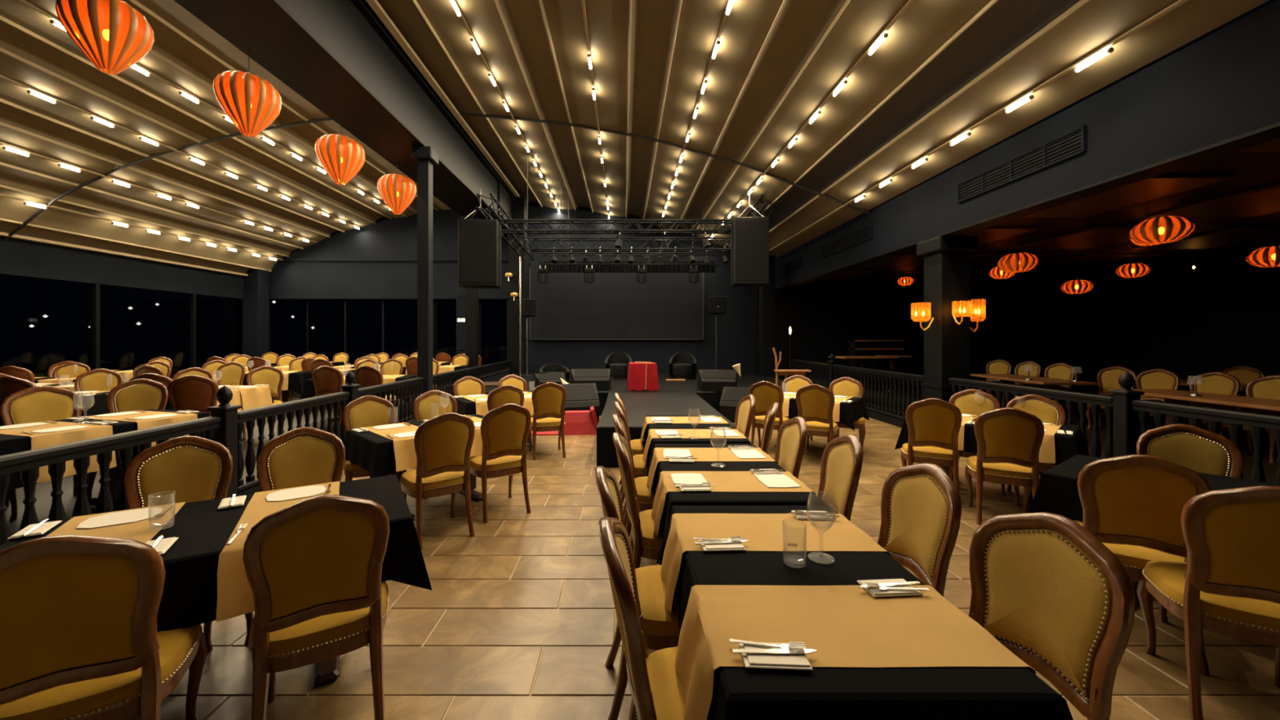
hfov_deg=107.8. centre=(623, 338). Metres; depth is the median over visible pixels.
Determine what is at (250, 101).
lantern
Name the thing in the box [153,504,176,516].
fork
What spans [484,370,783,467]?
stage
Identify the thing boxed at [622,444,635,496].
cushion
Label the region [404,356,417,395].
dining chair
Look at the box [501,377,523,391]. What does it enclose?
chair back
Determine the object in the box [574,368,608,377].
grille
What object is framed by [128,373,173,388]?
dining chair
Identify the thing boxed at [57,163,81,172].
ceiling light
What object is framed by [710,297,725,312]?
grille
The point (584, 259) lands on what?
spotlight
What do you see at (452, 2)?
ceiling light
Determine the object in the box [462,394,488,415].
table runner
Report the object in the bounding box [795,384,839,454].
dining chair
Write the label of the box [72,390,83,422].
glass
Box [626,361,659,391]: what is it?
table
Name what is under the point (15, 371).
dining chair
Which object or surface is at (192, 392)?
dining chair
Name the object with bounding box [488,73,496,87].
ceiling light
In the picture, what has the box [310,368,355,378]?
tablecloth
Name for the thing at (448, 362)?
tablecloth
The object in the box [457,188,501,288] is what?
speaker
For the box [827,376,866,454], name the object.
dining chair
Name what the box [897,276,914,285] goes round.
lantern
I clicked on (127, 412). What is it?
placemat
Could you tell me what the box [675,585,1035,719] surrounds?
table runner
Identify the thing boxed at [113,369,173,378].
tablecloth
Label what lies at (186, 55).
ceiling
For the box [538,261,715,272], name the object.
valance
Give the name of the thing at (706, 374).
grille
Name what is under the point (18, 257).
wall
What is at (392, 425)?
placemat
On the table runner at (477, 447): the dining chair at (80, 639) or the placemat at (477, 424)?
the placemat at (477, 424)
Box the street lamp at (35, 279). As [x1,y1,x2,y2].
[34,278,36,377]
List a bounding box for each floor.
[0,362,495,377]
[128,415,1279,719]
[866,382,1279,483]
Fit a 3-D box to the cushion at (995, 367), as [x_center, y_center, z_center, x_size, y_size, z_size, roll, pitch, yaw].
[8.251,0.707,10.271,0.116,0.412,0.367,0,0,-30]
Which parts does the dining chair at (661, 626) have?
panel, frame, leg, leg, nail trim, seat, seat rail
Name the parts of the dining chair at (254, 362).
panel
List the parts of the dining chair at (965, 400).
seat rail, frame, leg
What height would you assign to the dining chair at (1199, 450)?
1.033 m
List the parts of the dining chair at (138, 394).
leg, frame, nail trim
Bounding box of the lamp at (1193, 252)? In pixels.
[1192,251,1195,273]
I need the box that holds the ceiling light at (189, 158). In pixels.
[188,157,205,165]
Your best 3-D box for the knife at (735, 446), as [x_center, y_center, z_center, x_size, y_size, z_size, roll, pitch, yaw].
[0.897,0.834,3.609,0.225,0.003,0.018,0,0,-3]
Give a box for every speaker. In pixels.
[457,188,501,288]
[457,293,465,354]
[516,298,536,375]
[706,296,726,369]
[731,194,768,286]
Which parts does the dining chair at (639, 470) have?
leg, frame, leg, seat, seat rail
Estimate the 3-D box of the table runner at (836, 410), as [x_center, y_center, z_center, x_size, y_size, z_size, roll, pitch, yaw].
[2.960,0.975,6.647,0.417,0.250,0.959,0,0,38]
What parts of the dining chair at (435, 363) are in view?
frame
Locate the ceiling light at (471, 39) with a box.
[470,38,479,55]
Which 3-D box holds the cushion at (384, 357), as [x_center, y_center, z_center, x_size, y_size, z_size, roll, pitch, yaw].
[-7.500,0.677,14.443,0.367,0.412,0.116,0,0,0]
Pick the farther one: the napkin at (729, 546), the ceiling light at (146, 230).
the ceiling light at (146, 230)
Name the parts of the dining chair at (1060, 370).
frame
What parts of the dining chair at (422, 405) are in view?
nail trim, frame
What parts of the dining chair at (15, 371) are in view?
panel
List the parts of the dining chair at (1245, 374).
frame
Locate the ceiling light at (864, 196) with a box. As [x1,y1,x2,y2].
[854,195,866,202]
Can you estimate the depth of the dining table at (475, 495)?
4.65 m
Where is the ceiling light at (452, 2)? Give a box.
[449,0,461,17]
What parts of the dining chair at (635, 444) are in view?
frame, leg, leg, seat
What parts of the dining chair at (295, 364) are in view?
frame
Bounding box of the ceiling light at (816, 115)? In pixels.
[808,111,821,124]
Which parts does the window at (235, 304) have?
frame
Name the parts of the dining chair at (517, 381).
frame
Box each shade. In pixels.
[560,377,568,383]
[732,363,741,387]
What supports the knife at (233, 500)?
on the napkin at (239, 500)
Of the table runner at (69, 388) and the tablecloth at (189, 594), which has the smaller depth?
the tablecloth at (189, 594)
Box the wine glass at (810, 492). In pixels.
[806,492,835,555]
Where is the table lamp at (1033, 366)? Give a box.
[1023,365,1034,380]
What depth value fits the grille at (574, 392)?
8.75 m
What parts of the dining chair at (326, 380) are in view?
panel, frame, leg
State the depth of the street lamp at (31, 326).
51.96 m
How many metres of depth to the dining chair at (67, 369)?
8.35 m
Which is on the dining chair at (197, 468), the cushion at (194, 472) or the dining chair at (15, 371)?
the cushion at (194, 472)
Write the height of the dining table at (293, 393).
0.740 m
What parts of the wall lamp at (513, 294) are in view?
lamp shade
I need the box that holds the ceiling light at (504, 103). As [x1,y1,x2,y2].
[502,101,509,112]
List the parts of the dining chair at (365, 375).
panel, frame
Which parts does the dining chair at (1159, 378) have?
seat rail, frame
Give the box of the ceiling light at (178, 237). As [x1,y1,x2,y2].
[177,236,191,241]
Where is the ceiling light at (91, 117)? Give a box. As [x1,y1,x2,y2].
[90,116,115,128]
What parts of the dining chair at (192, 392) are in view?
panel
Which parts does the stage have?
skirt panel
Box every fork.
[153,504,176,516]
[226,523,247,544]
[325,483,331,492]
[665,456,693,457]
[674,482,709,485]
[693,536,742,541]
[729,638,805,649]
[752,468,785,471]
[794,510,839,517]
[865,582,928,591]
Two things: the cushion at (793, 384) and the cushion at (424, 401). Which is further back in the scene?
the cushion at (793, 384)
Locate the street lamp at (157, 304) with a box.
[155,302,159,357]
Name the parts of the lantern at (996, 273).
lamp shade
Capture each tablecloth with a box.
[0,391,110,426]
[0,408,210,491]
[0,474,431,631]
[34,377,75,383]
[45,381,128,386]
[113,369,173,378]
[164,387,274,410]
[213,370,311,395]
[270,361,344,365]
[300,374,417,402]
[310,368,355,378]
[342,413,484,478]
[401,364,468,374]
[440,361,451,365]
[453,391,533,416]
[640,415,751,475]
[645,443,825,564]
[656,505,1073,719]
[786,396,869,430]
[894,417,1089,465]
[1027,454,1279,521]
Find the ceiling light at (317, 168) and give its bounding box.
[315,167,326,173]
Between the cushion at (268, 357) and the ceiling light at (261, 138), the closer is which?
the ceiling light at (261, 138)
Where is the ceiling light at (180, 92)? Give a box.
[178,91,199,104]
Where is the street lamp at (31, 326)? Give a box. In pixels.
[28,324,34,372]
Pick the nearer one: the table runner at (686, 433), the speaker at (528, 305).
the table runner at (686, 433)
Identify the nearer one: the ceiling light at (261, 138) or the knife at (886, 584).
the knife at (886, 584)
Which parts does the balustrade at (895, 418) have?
under rail, handrail, newel post, under rail, handrail, rail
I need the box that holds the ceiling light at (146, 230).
[145,229,160,234]
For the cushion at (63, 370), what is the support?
on the dining chair at (67, 369)
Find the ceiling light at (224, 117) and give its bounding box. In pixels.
[222,115,231,122]
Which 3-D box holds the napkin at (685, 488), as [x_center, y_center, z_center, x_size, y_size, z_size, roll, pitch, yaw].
[0.400,0.843,2.637,0.170,0.010,0.100,0,0,-1]
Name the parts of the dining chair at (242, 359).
frame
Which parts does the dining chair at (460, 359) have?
frame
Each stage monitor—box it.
[533,373,566,387]
[559,382,599,422]
[568,368,613,390]
[697,369,738,391]
[719,386,750,422]
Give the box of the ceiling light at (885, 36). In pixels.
[867,32,888,56]
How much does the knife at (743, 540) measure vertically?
0.003 m
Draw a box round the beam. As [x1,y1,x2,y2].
[173,0,514,238]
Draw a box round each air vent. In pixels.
[786,256,802,272]
[822,223,873,257]
[956,124,1086,203]
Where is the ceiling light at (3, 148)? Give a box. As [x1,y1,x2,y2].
[2,146,30,156]
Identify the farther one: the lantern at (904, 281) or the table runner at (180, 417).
the lantern at (904, 281)
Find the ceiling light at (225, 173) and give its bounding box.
[224,172,238,179]
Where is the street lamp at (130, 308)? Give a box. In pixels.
[128,306,133,369]
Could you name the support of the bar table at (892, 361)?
on the floor at (1269, 468)
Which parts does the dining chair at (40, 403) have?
leg, leg, frame, nail trim, leg, leg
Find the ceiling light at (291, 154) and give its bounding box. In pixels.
[290,153,302,160]
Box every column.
[242,268,269,358]
[411,146,438,395]
[462,215,480,368]
[508,195,527,374]
[759,255,775,377]
[916,235,978,402]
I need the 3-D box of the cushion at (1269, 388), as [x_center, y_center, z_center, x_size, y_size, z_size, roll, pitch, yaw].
[8.144,0.707,5.840,0.116,0.412,0.367,0,0,-10]
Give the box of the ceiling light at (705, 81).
[700,80,707,94]
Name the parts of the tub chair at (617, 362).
seat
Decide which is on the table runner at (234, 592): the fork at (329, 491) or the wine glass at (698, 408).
the fork at (329, 491)
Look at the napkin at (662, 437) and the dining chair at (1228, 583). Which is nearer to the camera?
the dining chair at (1228, 583)
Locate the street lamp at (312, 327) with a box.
[311,326,314,352]
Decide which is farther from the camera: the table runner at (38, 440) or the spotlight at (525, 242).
the spotlight at (525, 242)
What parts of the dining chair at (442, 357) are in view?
panel, frame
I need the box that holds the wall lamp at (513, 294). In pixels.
[510,292,517,301]
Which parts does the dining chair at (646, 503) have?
frame, leg, leg, seat, seat rail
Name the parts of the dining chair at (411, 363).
frame, panel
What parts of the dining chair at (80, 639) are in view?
panel, seat, nail trim, seat rail, leg, leg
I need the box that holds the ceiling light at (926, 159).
[911,157,928,168]
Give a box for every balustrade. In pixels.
[0,360,511,545]
[791,353,924,427]
[948,372,1279,484]
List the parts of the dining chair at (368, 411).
leg, seat, seat rail, frame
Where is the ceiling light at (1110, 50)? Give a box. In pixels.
[1073,47,1114,73]
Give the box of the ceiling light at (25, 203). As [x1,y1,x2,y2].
[23,201,47,208]
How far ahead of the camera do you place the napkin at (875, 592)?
1.55 m
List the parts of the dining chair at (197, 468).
frame, nail trim, leg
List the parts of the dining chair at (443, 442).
leg, nail trim, seat, seat rail, frame, panel, leg, leg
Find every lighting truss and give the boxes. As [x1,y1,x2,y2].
[475,192,534,261]
[499,218,733,234]
[529,179,731,252]
[540,194,720,266]
[727,190,782,253]
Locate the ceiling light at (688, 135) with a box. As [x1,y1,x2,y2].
[685,132,690,142]
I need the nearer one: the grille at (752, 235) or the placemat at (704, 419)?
the placemat at (704, 419)
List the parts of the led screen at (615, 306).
frame, frame, frame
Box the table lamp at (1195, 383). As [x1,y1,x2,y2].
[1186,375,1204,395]
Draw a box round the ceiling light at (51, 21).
[49,19,66,31]
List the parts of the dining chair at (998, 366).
frame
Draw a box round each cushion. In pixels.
[8,391,74,424]
[57,364,86,377]
[80,372,118,391]
[114,382,162,412]
[137,444,222,507]
[151,363,167,376]
[153,358,169,364]
[177,370,208,377]
[204,362,222,374]
[219,364,242,385]
[226,355,235,362]
[234,355,249,365]
[250,368,279,395]
[263,353,276,365]
[266,435,337,489]
[279,355,293,365]
[291,358,303,370]
[304,353,314,358]
[314,355,326,359]
[334,354,346,364]
[348,400,390,429]
[359,361,377,368]
[369,355,378,362]
[377,353,387,361]
[382,360,400,374]
[395,355,407,366]
[417,394,452,420]
[432,361,436,374]
[453,355,466,364]
[456,379,481,395]
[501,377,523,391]
[606,480,620,520]
[614,533,634,595]
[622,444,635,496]
[737,399,750,435]
[778,423,799,474]
[786,377,809,392]
[822,442,853,514]
[832,380,859,397]
[884,474,948,581]
[954,393,994,415]
[983,528,1112,698]
[989,361,1008,379]
[1012,399,1058,424]
[1017,363,1038,382]
[1048,364,1071,387]
[1101,368,1132,392]
[1141,371,1174,397]
[1146,431,1230,476]
[1195,374,1234,405]
[1226,368,1260,383]
[1252,378,1279,409]
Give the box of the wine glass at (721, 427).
[710,426,726,464]
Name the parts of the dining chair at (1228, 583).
leg, leg, nail trim, seat, seat rail, frame, panel, leg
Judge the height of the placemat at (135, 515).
0.002 m
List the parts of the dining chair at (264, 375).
leg, nail trim, frame, seat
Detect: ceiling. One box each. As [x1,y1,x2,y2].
[0,0,452,275]
[365,0,1268,258]
[798,137,1279,285]
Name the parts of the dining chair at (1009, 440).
leg, leg, seat, seat rail, nail trim, frame, panel, leg, leg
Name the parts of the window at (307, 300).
frame, frame, frame, frame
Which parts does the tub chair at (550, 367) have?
seat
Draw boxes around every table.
[91,466,121,506]
[281,391,288,402]
[288,391,297,396]
[314,655,340,684]
[331,404,395,421]
[388,469,482,518]
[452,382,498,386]
[526,436,536,447]
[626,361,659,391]
[828,355,899,388]
[875,355,912,391]
[939,466,1042,509]
[969,373,1097,423]
[1108,388,1279,474]
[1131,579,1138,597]
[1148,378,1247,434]
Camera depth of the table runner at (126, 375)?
9.84 m
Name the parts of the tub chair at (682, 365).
seat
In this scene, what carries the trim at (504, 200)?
attached to the wall at (822, 320)
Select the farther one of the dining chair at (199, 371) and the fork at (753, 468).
the dining chair at (199, 371)
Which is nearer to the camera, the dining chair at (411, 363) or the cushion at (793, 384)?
the cushion at (793, 384)
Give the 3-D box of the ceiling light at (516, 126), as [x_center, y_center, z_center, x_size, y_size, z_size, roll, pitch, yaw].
[-2.220,-4.358,9.750,0.048,0.048,0.340,0,0,0]
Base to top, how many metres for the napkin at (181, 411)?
0.010 m
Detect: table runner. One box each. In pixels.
[0,421,116,483]
[35,382,61,385]
[37,377,75,383]
[46,502,186,543]
[53,383,75,391]
[77,391,107,395]
[85,410,197,446]
[115,369,133,382]
[213,371,249,382]
[215,481,340,622]
[217,388,243,411]
[218,385,272,409]
[274,365,288,371]
[281,370,299,390]
[333,364,354,368]
[337,368,354,375]
[364,422,417,471]
[382,374,404,395]
[437,364,462,373]
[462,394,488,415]
[462,414,482,457]
[523,391,533,415]
[640,416,730,447]
[642,429,749,466]
[646,447,777,497]
[651,471,816,536]
[660,513,890,613]
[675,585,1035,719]
[782,393,795,416]
[832,395,853,422]
[957,413,977,450]
[1039,423,1062,463]
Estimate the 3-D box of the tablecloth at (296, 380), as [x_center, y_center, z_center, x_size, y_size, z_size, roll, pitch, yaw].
[-7.500,0.929,9.600,1.758,0.453,0.958,0,0,-20]
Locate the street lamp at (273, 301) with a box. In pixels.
[272,300,275,352]
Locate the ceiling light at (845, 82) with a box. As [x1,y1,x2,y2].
[831,80,847,97]
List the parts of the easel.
post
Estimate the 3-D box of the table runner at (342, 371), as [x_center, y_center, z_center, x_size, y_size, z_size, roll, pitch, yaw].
[-6.345,0.868,10.439,0.460,0.336,0.960,0,0,-10]
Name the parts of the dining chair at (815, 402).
panel, frame, seat, seat rail, leg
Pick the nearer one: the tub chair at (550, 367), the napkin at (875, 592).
the napkin at (875, 592)
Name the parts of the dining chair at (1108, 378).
leg, seat rail, leg, frame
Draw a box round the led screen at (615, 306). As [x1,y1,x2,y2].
[528,262,703,339]
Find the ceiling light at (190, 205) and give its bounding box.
[185,203,199,208]
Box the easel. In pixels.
[772,347,811,385]
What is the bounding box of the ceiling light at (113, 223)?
[111,222,128,227]
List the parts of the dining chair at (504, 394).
panel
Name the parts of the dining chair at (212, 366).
frame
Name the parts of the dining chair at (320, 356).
frame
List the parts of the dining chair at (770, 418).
panel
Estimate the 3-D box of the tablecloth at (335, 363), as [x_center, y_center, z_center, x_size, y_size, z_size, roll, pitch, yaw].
[-9.300,0.929,13.750,1.758,0.453,0.958,0,0,-5]
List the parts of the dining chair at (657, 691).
panel, frame, nail trim, leg, seat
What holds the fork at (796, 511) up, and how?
on the napkin at (797, 516)
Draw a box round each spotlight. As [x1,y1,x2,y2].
[520,231,529,248]
[549,247,557,263]
[567,246,574,262]
[580,247,588,263]
[595,246,604,262]
[613,249,622,262]
[614,228,622,248]
[627,247,635,263]
[643,249,651,263]
[656,249,663,262]
[660,231,669,248]
[670,246,677,262]
[687,247,695,263]
[702,231,711,248]
[703,249,709,263]
[721,247,728,263]
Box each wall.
[0,235,244,299]
[268,201,1032,382]
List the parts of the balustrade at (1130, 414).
handrail, under rail, newel post, handrail, under rail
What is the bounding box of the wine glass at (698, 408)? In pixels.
[688,408,700,439]
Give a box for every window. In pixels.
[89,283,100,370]
[188,293,242,368]
[269,299,384,353]
[435,299,436,359]
[480,299,481,365]
[1032,257,1279,391]
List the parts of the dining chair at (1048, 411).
leg, leg, nail trim, frame, seat rail, seat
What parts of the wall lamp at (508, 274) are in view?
lamp shade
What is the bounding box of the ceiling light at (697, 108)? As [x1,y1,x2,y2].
[693,106,698,119]
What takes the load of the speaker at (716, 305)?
on the stage
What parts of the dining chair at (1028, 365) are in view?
frame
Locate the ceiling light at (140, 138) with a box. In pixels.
[138,136,159,146]
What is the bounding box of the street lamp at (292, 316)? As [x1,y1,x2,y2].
[291,315,294,355]
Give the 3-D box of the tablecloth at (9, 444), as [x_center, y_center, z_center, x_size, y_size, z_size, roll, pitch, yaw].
[-4.620,0.929,3.550,0.938,0.453,2.258,0,0,15]
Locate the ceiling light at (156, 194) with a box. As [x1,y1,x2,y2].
[155,193,172,199]
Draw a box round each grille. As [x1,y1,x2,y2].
[459,221,495,282]
[517,299,533,315]
[537,373,564,379]
[561,384,597,400]
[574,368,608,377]
[702,369,734,378]
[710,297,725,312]
[721,387,749,401]
[736,219,768,280]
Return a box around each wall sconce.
[911,302,933,330]
[951,300,970,324]
[969,298,986,332]
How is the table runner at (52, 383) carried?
on the tablecloth at (55, 384)
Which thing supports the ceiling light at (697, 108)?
attached to the ceiling at (944, 71)
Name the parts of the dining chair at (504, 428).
leg, seat rail, seat, nail trim, frame, panel, leg, leg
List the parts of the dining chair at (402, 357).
frame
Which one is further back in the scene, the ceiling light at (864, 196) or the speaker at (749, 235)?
the speaker at (749, 235)
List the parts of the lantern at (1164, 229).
lamp shade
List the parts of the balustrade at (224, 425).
under rail, handrail, newel post, rail, under rail, handrail, newel post, under rail, handrail, under rail, handrail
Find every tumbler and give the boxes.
[147,491,175,529]
[782,520,807,563]
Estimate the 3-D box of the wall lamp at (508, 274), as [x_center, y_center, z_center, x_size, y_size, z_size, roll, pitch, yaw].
[-3.620,-1.940,14.660,0.240,0.260,0.240,0,0,0]
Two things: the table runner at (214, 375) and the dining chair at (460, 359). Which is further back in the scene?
the dining chair at (460, 359)
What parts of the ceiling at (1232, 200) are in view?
panel, panel, panel, panel, panel, panel, panel, panel, panel, panel, panel, panel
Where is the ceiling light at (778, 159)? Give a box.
[771,158,779,168]
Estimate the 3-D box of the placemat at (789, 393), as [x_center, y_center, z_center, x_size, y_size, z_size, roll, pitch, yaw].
[2.600,0.847,7.258,0.270,0.002,0.210,0,0,38]
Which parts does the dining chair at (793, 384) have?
frame, leg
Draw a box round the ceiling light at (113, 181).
[111,180,130,187]
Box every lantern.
[55,0,154,75]
[213,49,281,137]
[315,120,364,185]
[377,164,416,214]
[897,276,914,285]
[988,248,1015,279]
[997,235,1039,272]
[1060,280,1093,293]
[1115,255,1151,277]
[1129,197,1195,244]
[1129,217,1161,245]
[1245,218,1279,267]
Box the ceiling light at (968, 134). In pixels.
[949,132,971,146]
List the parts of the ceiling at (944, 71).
canva panel, canva rail, canva panel, canva rail, canva panel, canva rail, canva panel, canva rail, canva panel, canva rail, cross rail, canva panel, canva rail, canva panel, canva rail, canva panel, canva rail, canva panel, canva rail, canva panel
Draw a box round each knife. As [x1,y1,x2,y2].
[23,518,49,536]
[151,534,164,547]
[230,493,235,506]
[665,457,697,458]
[675,484,714,487]
[694,539,748,544]
[726,445,754,447]
[732,648,817,653]
[748,469,782,471]
[788,511,834,514]
[858,581,920,588]
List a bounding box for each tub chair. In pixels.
[539,363,569,382]
[604,351,632,379]
[668,351,697,379]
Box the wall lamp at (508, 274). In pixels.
[505,272,512,280]
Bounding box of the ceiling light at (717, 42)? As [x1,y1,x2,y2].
[711,40,719,59]
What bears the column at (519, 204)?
on the floor at (517, 620)
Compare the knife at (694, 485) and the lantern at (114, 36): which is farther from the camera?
the lantern at (114, 36)
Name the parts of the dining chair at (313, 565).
leg, leg, frame, panel, seat, seat rail, nail trim, leg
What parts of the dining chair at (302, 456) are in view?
leg, frame, nail trim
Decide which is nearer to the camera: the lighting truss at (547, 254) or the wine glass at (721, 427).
the wine glass at (721, 427)
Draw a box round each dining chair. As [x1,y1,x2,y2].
[0,365,35,383]
[0,373,11,377]
[0,376,35,402]
[0,385,97,519]
[0,534,207,719]
[48,360,75,377]
[52,362,90,378]
[74,368,123,391]
[85,378,168,491]
[123,435,233,652]
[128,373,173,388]
[133,364,164,377]
[146,360,171,377]
[147,356,172,370]
[167,374,218,415]
[172,367,213,380]
[201,360,227,374]
[206,355,226,362]
[216,361,245,386]
[223,353,239,362]
[231,354,251,365]
[242,365,284,437]
[243,494,389,719]
[244,426,345,644]
[246,356,268,371]
[261,351,278,365]
[276,354,295,365]
[288,356,306,400]
[301,357,315,370]
[302,351,316,358]
[302,354,328,391]
[310,358,333,373]
[311,365,343,427]
[333,352,349,364]
[342,395,395,481]
[354,355,373,368]
[354,365,399,405]
[355,359,379,369]
[366,353,380,364]
[376,352,389,361]
[380,358,403,374]
[392,354,408,366]
[399,412,475,550]
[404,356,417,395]
[409,351,417,357]
[410,358,439,403]
[413,389,457,468]
[435,352,450,383]
[446,354,468,389]
[453,376,484,395]
[469,403,531,523]
[478,355,481,365]
[487,384,524,411]
[497,374,533,442]
[528,382,566,460]
[594,466,679,719]
[598,516,685,719]
[612,413,655,537]
[612,432,662,568]
[613,401,648,515]
[614,392,645,496]
[733,394,755,439]
[749,381,790,446]
[760,402,778,454]
[774,416,807,479]
[777,374,813,447]
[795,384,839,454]
[817,434,862,520]
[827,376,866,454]
[877,462,961,596]
[900,398,962,493]
[949,388,1006,496]
[964,407,1044,524]
[968,511,1135,719]
[978,359,1011,393]
[1005,394,1066,506]
[1012,360,1041,395]
[1044,362,1075,418]
[1075,454,1211,676]
[1086,365,1136,429]
[1135,368,1179,433]
[1136,423,1244,478]
[1136,485,1279,719]
[1183,371,1239,449]
[1205,365,1264,413]
[1219,374,1279,462]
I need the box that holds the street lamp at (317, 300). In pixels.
[317,299,319,355]
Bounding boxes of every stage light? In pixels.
[537,264,548,283]
[583,265,595,283]
[636,265,646,283]
[688,265,699,283]
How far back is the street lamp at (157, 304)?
59.95 m
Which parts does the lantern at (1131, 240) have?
lamp shade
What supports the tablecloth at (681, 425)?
on the dining table
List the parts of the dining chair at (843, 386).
frame, seat rail, seat, leg, leg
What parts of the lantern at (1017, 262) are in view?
lamp shade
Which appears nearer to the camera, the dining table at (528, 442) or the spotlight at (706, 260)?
the dining table at (528, 442)
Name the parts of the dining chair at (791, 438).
nail trim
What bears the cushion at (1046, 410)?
on the dining chair at (1048, 411)
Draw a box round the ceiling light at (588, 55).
[587,53,591,70]
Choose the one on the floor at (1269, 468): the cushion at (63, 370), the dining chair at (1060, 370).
the dining chair at (1060, 370)
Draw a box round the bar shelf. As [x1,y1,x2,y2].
[848,340,904,390]
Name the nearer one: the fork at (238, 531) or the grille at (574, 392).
the fork at (238, 531)
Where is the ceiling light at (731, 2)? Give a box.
[725,0,733,16]
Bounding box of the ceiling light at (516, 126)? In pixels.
[515,125,520,134]
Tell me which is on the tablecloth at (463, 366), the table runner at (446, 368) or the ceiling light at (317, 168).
the table runner at (446, 368)
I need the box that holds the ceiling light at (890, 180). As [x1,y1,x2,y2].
[879,178,892,188]
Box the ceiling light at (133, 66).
[130,65,150,76]
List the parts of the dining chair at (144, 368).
panel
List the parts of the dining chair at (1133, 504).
seat, seat rail, panel, frame, leg, leg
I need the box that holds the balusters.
[4,382,454,535]
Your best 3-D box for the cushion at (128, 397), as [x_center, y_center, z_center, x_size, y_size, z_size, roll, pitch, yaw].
[-5.093,0.677,4.900,0.367,0.412,0.116,0,0,-28]
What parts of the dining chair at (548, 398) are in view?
leg, leg, seat rail, seat, frame, panel, leg, leg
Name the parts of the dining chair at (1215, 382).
seat rail, frame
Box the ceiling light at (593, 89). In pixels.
[591,87,595,100]
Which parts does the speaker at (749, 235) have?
rigging plate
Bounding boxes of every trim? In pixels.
[269,257,508,298]
[497,182,511,226]
[754,286,759,373]
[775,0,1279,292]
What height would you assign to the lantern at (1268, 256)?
0.723 m
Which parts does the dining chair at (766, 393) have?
leg, leg, panel, frame, seat rail, seat, leg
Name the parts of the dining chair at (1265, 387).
leg, seat rail, leg, frame, leg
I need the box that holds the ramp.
[531,406,598,435]
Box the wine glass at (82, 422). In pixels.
[75,391,94,423]
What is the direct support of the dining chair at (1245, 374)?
on the floor at (1269, 468)
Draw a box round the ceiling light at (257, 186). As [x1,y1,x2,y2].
[255,185,267,191]
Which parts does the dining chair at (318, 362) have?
panel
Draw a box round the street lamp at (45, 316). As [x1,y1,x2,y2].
[42,314,48,377]
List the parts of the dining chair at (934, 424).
leg, leg, seat, seat rail, nail trim, panel, frame, leg, leg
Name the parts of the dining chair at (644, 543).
panel, frame, leg, leg, nail trim, seat rail, seat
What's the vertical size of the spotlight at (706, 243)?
0.447 m
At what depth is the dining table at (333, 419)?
8.41 m
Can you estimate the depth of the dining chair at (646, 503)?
3.39 m
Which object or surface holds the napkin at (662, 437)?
on the table runner at (686, 433)
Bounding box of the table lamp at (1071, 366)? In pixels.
[1070,366,1082,381]
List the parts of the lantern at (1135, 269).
lamp shade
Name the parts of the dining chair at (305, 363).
panel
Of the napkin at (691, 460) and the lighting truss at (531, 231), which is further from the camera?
the lighting truss at (531, 231)
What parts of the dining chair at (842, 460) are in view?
nail trim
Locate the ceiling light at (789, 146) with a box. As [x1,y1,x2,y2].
[787,137,797,148]
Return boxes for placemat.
[0,422,48,429]
[31,425,88,432]
[75,391,95,393]
[76,507,162,528]
[94,411,139,417]
[133,413,177,419]
[240,386,257,387]
[266,485,325,501]
[372,423,404,429]
[393,431,416,437]
[466,394,485,396]
[473,422,480,426]
[476,398,487,400]
[651,417,671,422]
[654,430,679,435]
[663,448,690,457]
[670,473,708,485]
[698,417,723,422]
[711,430,739,436]
[730,448,765,458]
[753,473,800,487]
[783,391,796,394]
[834,395,846,397]
[961,413,971,416]
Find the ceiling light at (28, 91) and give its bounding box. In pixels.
[26,89,57,104]
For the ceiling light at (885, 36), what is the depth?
5.16 m
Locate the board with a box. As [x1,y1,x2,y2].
[666,378,685,381]
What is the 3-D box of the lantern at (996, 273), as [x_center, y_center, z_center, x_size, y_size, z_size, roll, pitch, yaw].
[7.700,-1.523,9.500,0.431,0.595,0.426,0,0,-32]
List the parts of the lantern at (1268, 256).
lamp shade, hanging cord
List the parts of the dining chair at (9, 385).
panel, frame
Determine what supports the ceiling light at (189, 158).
attached to the ceiling at (186, 55)
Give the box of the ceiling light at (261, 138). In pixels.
[260,137,275,146]
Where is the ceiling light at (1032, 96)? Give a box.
[1004,94,1034,114]
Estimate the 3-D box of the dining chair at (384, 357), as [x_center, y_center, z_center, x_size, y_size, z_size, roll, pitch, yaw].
[-7.496,0.940,14.219,0.526,1.033,0.640,0,0,0]
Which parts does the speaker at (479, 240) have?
rigging plate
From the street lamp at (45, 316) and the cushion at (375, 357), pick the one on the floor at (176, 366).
the street lamp at (45, 316)
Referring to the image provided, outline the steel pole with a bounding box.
[519,256,521,376]
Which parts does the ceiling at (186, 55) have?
canva panel, canva rail, canva panel, canva rail, canva panel, canva rail, canva panel, canva rail, cross rail, canva panel, canva rail, canva panel, canva rail, canva panel, canva rail, canva panel, canva rail, canva rail, canva panel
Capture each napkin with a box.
[6,520,62,539]
[66,416,93,420]
[88,420,118,424]
[145,537,178,555]
[176,410,199,413]
[217,495,246,509]
[351,427,369,432]
[654,421,671,423]
[660,435,681,438]
[669,457,693,462]
[678,484,711,491]
[698,539,746,551]
[710,427,729,430]
[728,445,752,449]
[737,641,813,671]
[750,468,782,474]
[791,510,834,519]
[857,578,923,597]
[964,420,974,424]
[1057,430,1072,435]
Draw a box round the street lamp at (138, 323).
[136,322,141,365]
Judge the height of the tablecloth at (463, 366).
0.453 m
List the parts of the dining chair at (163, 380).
frame, panel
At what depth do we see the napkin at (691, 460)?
3.22 m

